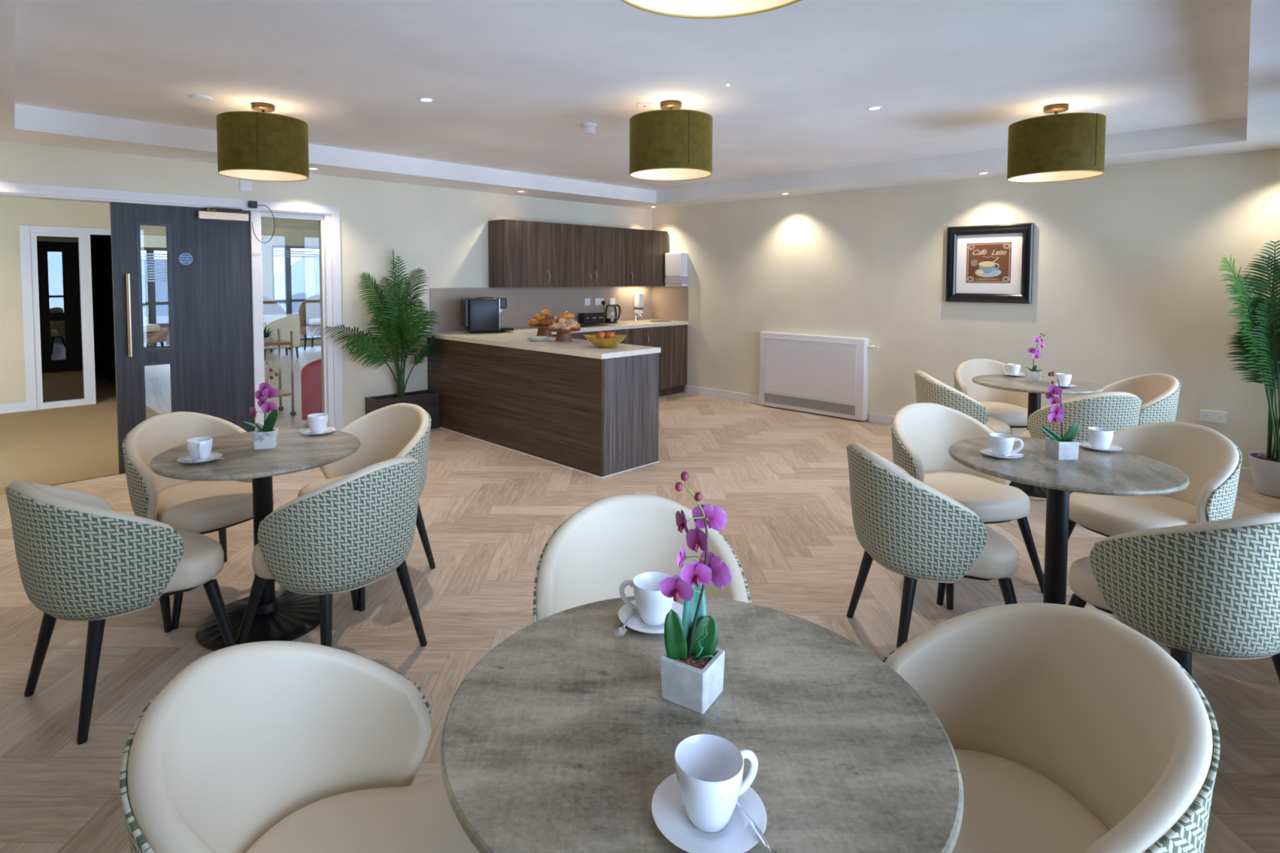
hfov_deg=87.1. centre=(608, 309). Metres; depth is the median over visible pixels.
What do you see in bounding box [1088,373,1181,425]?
tub chair
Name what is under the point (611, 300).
wall socket
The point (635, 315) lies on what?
tap
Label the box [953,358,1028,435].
tub chair
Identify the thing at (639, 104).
sensor
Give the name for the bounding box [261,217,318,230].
ceiling
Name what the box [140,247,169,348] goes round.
window
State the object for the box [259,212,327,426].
door frame
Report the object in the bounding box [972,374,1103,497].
cafe table
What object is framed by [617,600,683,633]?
saucer
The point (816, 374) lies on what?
wall heater
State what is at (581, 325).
basin
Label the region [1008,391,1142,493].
tub chair
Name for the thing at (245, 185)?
blank plate
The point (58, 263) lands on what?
glass door
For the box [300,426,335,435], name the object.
saucer
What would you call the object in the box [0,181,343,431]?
trim
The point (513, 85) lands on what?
ceiling
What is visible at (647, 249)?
upper cabinet
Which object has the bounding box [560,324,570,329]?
bun
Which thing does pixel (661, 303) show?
backsplash
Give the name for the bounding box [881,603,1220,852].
tub chair
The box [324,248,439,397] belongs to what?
potted palm
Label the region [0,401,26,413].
baseboard
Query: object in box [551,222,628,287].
upper cabinet
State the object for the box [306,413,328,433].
coffee cup
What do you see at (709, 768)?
coffee cup
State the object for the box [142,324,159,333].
cushion
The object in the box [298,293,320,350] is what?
armchair
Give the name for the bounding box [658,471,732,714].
potted orchid
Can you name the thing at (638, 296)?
soap dispenser
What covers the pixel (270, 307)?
armchair
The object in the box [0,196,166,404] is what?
wall
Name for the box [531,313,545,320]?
croissant
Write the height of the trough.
0.345 m
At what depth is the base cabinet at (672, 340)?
8.33 m
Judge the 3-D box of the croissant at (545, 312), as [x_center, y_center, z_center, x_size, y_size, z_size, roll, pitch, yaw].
[-0.591,0.028,6.336,0.076,0.069,0.162,1,3,17]
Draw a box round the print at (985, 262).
[965,242,1011,283]
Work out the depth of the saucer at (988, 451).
2.72 m
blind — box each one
[141,253,167,281]
[272,250,319,257]
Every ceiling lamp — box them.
[216,102,309,182]
[620,0,801,18]
[629,100,712,181]
[1007,103,1106,182]
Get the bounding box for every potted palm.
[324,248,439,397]
[1217,240,1279,497]
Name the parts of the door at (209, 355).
pull handle, vision frame, vision frame, closer arm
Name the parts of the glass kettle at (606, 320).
glass, handle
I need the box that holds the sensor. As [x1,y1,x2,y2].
[637,102,652,107]
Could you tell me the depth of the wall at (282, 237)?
14.03 m
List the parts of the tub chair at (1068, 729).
seat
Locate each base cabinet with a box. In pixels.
[426,337,658,478]
[570,328,643,346]
[643,324,687,396]
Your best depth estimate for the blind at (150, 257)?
12.60 m
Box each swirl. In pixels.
[543,315,554,319]
[551,318,558,324]
[565,319,577,326]
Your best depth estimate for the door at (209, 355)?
5.27 m
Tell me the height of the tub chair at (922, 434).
0.800 m
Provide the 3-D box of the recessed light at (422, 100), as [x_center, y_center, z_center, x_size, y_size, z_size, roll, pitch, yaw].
[-1.081,-1.244,3.989,0.090,0.006,0.090,-3,4,-44]
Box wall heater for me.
[759,331,879,421]
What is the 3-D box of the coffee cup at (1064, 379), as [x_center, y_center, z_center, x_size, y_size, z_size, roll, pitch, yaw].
[3.027,0.466,4.479,0.091,0.082,0.109,2,3,32]
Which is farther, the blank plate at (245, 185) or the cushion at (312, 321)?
the cushion at (312, 321)
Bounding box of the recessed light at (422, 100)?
[418,97,434,102]
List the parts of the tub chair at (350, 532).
leg, seat, leg, backrest, leg, leg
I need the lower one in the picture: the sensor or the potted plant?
the potted plant
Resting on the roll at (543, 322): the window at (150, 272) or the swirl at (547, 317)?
the swirl at (547, 317)
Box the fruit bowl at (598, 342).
[583,334,627,347]
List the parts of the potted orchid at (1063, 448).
flower, flower, flower, flower, flower, stem, pot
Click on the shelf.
(275, 342)
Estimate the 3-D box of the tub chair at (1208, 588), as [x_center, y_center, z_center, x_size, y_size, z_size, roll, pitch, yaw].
[1.858,0.955,2.167,0.577,0.800,0.588,0,3,-8]
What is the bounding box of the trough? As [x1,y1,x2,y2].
[364,389,439,429]
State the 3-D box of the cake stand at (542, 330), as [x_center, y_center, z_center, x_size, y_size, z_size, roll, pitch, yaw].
[-0.604,0.193,6.328,0.296,0.104,0.296,-3,4,-44]
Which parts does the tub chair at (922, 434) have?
leg, backrest, seat, seat, leg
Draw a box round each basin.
[580,324,609,327]
[648,320,671,322]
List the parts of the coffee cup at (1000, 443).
handle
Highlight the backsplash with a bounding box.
[429,285,688,332]
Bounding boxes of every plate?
[240,180,251,191]
[527,336,548,338]
[527,338,548,341]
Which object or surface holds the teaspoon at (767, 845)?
on the saucer at (669, 815)
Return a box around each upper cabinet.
[488,219,551,287]
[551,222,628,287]
[628,228,667,286]
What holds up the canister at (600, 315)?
on the countertop
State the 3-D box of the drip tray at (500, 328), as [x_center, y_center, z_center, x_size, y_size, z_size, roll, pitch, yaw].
[-1.060,0.190,6.824,0.153,0.029,0.220,-1,3,-22]
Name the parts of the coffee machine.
water tank, spout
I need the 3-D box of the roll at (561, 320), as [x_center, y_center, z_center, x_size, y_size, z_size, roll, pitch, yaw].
[-0.385,0.095,5.825,0.063,0.061,0.139,2,3,34]
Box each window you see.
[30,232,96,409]
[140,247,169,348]
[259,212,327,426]
[271,244,320,340]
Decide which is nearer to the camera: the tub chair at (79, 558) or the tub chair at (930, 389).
the tub chair at (79, 558)
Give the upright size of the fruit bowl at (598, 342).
0.096 m
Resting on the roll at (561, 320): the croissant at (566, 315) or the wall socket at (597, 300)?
the croissant at (566, 315)
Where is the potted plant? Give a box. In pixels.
[263,324,274,342]
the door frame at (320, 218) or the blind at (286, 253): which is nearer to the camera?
the door frame at (320, 218)
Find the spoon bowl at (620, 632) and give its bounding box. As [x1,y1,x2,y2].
[614,627,626,636]
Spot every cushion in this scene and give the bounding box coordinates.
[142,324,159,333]
[308,317,320,325]
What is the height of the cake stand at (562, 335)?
0.104 m
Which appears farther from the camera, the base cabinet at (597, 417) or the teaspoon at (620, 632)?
the base cabinet at (597, 417)
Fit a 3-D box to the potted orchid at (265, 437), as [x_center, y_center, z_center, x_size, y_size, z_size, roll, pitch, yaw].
[-1.477,0.401,2.850,0.154,0.364,0.084,-1,3,-16]
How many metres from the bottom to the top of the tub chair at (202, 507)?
0.800 m
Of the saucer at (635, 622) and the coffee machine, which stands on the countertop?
the coffee machine
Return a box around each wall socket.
[584,297,590,305]
[595,297,604,305]
[609,297,614,304]
[1199,409,1226,423]
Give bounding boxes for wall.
[0,141,652,426]
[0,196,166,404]
[140,226,320,345]
[652,148,1279,468]
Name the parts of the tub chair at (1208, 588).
leg, seat, seat, leg, leg, leg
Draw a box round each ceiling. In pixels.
[0,0,1279,209]
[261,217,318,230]
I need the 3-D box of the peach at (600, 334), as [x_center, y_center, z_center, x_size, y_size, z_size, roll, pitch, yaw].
[-0.063,0.204,5.286,0.074,0.067,0.074,-3,4,-44]
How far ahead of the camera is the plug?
8.29 m
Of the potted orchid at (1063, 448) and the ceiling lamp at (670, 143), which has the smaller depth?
the potted orchid at (1063, 448)
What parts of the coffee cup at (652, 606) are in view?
handle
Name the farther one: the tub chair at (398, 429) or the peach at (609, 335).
the peach at (609, 335)
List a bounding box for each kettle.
[604,304,621,323]
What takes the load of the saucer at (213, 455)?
on the cafe table at (286, 615)
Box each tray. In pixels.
[498,326,514,331]
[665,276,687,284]
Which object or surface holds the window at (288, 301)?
in the wall at (282, 237)
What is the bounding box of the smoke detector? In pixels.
[581,122,596,134]
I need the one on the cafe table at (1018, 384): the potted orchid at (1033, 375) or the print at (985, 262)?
the potted orchid at (1033, 375)
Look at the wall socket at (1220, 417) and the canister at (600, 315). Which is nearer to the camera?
the wall socket at (1220, 417)
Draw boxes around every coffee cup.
[186,436,213,462]
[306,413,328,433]
[619,571,673,625]
[674,733,758,832]
[988,432,1023,457]
[1001,363,1021,375]
[1055,373,1071,386]
[1087,426,1114,449]
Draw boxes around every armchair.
[142,324,168,348]
[262,296,290,352]
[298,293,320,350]
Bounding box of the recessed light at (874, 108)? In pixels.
[866,106,882,111]
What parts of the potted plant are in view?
pot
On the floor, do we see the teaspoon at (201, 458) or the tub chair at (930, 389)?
the tub chair at (930, 389)
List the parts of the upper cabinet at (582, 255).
door, door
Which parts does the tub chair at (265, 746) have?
seat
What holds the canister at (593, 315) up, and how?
on the countertop
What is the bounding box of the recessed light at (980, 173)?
[977,172,989,174]
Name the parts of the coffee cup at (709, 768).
handle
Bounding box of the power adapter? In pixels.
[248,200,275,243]
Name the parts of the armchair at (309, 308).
leg, seat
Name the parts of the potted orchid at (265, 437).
flower, flower, flower, flower, pot, flower, flower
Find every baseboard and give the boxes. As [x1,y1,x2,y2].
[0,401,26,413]
[685,385,1253,482]
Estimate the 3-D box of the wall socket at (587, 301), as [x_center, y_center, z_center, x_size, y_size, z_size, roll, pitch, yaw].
[-0.255,-0.098,8.138,0.088,0.086,0.014,-3,4,-44]
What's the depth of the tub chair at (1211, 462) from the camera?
2.94 m
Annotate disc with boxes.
[190,94,212,101]
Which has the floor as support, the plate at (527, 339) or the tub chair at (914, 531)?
the tub chair at (914, 531)
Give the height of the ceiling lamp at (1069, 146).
0.431 m
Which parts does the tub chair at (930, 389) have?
backrest, seat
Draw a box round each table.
[149,428,360,650]
[266,388,292,398]
[440,595,963,852]
[948,436,1189,604]
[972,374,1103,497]
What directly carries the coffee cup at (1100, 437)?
on the saucer at (1112, 447)
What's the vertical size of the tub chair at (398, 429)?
0.800 m
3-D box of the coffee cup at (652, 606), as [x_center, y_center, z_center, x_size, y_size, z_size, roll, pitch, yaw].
[0.087,0.608,1.406,0.109,0.082,0.091,-1,3,-18]
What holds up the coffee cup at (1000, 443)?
on the saucer at (988, 451)
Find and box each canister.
[578,312,591,324]
[589,312,597,324]
[597,312,604,323]
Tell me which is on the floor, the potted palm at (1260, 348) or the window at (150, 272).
the potted palm at (1260, 348)
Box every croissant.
[526,319,540,325]
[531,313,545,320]
[539,309,550,315]
[556,311,574,319]
[570,322,580,329]
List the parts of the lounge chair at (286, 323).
leg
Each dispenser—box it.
[634,292,643,315]
[665,252,687,286]
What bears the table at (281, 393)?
attached to the trolley
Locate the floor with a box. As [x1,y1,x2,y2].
[0,344,1279,852]
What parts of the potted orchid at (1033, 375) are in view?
flower, pot, flower, flower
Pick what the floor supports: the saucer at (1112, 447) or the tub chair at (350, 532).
the tub chair at (350, 532)
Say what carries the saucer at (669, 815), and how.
on the cafe table at (562, 737)
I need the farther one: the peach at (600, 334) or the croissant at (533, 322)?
the croissant at (533, 322)
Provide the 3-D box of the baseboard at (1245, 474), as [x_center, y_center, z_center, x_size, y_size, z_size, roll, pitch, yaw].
[2.972,1.103,6.517,0.018,0.095,5.720,-3,4,-44]
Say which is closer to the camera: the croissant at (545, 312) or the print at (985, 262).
the print at (985, 262)
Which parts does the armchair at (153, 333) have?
seat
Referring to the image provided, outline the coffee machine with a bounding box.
[460,297,514,333]
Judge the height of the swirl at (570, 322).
0.069 m
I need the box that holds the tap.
[633,311,642,321]
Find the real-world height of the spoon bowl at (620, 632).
0.005 m
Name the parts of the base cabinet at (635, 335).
door, door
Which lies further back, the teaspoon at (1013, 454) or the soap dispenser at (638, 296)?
the soap dispenser at (638, 296)
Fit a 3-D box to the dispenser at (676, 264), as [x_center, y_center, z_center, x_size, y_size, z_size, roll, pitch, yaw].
[0.858,-0.514,8.563,0.116,0.425,0.290,-3,4,-44]
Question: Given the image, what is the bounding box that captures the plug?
[601,300,605,318]
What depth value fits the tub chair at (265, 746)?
1.23 m
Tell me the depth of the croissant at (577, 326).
5.78 m
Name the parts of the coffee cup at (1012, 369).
handle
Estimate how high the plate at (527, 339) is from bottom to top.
0.017 m
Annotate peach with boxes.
[595,331,605,337]
[605,331,614,337]
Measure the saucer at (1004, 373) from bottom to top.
0.015 m
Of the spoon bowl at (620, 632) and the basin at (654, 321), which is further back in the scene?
the basin at (654, 321)
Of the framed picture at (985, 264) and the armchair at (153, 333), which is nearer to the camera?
the framed picture at (985, 264)
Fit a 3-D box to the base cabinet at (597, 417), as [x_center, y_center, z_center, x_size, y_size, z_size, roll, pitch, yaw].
[-0.703,0.736,6.006,0.626,0.869,2.528,-3,4,-44]
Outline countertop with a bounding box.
[426,319,688,359]
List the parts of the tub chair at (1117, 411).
leg, seat, backrest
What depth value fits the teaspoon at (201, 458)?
2.60 m
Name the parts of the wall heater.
panel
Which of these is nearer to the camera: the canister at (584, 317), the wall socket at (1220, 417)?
the wall socket at (1220, 417)
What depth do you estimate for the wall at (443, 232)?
6.26 m
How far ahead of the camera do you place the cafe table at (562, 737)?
1.05 m
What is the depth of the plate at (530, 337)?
5.88 m
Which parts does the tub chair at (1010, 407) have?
backrest, seat, seat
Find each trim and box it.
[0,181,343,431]
[0,472,125,494]
[18,225,111,411]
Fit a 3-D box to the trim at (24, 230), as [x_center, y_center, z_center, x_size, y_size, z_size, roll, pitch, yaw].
[-5.980,0.077,7.638,1.010,2.020,0.020,-3,4,-44]
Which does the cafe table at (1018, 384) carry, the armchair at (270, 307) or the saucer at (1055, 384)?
the saucer at (1055, 384)
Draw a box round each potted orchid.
[242,361,278,449]
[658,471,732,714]
[1025,333,1044,382]
[1040,371,1079,460]
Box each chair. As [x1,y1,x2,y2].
[4,480,237,744]
[120,640,479,852]
[122,411,275,629]
[236,456,426,647]
[262,314,300,360]
[297,403,435,611]
[300,359,322,420]
[533,493,751,622]
[846,442,1017,648]
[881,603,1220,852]
[890,402,1044,605]
[914,370,1015,487]
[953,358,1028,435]
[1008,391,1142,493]
[1039,421,1241,648]
[1068,512,1279,682]
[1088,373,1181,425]
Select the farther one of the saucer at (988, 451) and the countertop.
the countertop
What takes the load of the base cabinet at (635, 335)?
on the floor
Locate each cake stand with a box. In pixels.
[528,324,552,336]
[546,328,580,342]
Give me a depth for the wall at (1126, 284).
5.87 m
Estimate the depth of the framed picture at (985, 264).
5.99 m
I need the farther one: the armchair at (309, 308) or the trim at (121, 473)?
the armchair at (309, 308)
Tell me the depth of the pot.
4.51 m
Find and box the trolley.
[263,328,296,416]
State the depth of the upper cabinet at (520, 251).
7.09 m
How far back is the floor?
3.21 m
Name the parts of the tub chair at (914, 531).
leg, leg, backrest, leg, seat, seat, leg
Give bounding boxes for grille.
[764,392,855,415]
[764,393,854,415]
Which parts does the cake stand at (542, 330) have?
plate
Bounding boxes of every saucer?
[177,452,222,463]
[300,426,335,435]
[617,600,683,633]
[651,773,766,852]
[980,448,1022,458]
[1001,372,1025,376]
[1049,382,1076,387]
[1079,441,1122,451]
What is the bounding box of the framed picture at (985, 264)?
[945,222,1034,303]
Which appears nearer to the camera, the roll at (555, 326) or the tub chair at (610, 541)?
the tub chair at (610, 541)
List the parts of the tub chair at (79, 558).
leg, leg, backrest, leg, seat, seat, leg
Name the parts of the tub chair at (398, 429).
seat, leg, backrest, leg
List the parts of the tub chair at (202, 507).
leg, backrest, seat, leg, seat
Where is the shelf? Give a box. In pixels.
[263,339,291,346]
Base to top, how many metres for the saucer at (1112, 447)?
0.015 m
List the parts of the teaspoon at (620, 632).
spoon handle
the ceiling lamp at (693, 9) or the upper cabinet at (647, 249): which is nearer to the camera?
the ceiling lamp at (693, 9)
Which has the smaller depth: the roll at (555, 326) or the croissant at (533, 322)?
the roll at (555, 326)
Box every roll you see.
[539,320,552,325]
[551,323,566,329]
[557,317,568,323]
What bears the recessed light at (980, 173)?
in the ceiling at (513, 85)
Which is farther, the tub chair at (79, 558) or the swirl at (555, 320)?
the swirl at (555, 320)
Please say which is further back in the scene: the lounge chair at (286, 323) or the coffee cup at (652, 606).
the lounge chair at (286, 323)
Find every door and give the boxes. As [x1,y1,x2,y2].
[36,234,115,384]
[110,202,253,473]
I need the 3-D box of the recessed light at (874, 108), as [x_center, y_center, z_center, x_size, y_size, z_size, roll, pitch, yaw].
[1.650,-1.249,4.173,0.090,0.006,0.090,-3,4,-44]
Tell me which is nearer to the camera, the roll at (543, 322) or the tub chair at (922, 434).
the tub chair at (922, 434)
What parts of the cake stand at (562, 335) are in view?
plate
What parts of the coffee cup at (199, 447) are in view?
handle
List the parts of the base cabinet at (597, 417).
floor trim, panel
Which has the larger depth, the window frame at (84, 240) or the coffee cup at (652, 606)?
the window frame at (84, 240)
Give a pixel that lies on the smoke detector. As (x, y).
(588, 128)
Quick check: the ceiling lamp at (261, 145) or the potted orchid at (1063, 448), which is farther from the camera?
the ceiling lamp at (261, 145)
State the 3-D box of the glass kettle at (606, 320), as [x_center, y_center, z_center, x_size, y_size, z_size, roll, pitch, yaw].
[0.035,0.043,8.226,0.163,0.226,0.199,2,3,29]
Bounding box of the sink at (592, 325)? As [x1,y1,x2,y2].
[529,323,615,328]
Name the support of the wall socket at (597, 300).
attached to the backsplash
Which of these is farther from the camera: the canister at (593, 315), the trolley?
the canister at (593, 315)
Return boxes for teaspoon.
[183,457,224,461]
[614,608,635,636]
[736,801,777,852]
[998,453,1033,456]
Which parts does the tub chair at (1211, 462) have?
leg, seat, seat, backrest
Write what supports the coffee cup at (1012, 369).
on the saucer at (1004, 373)
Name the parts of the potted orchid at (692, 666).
flower, flower, flower, pot, flower, flower, stem, flower, flower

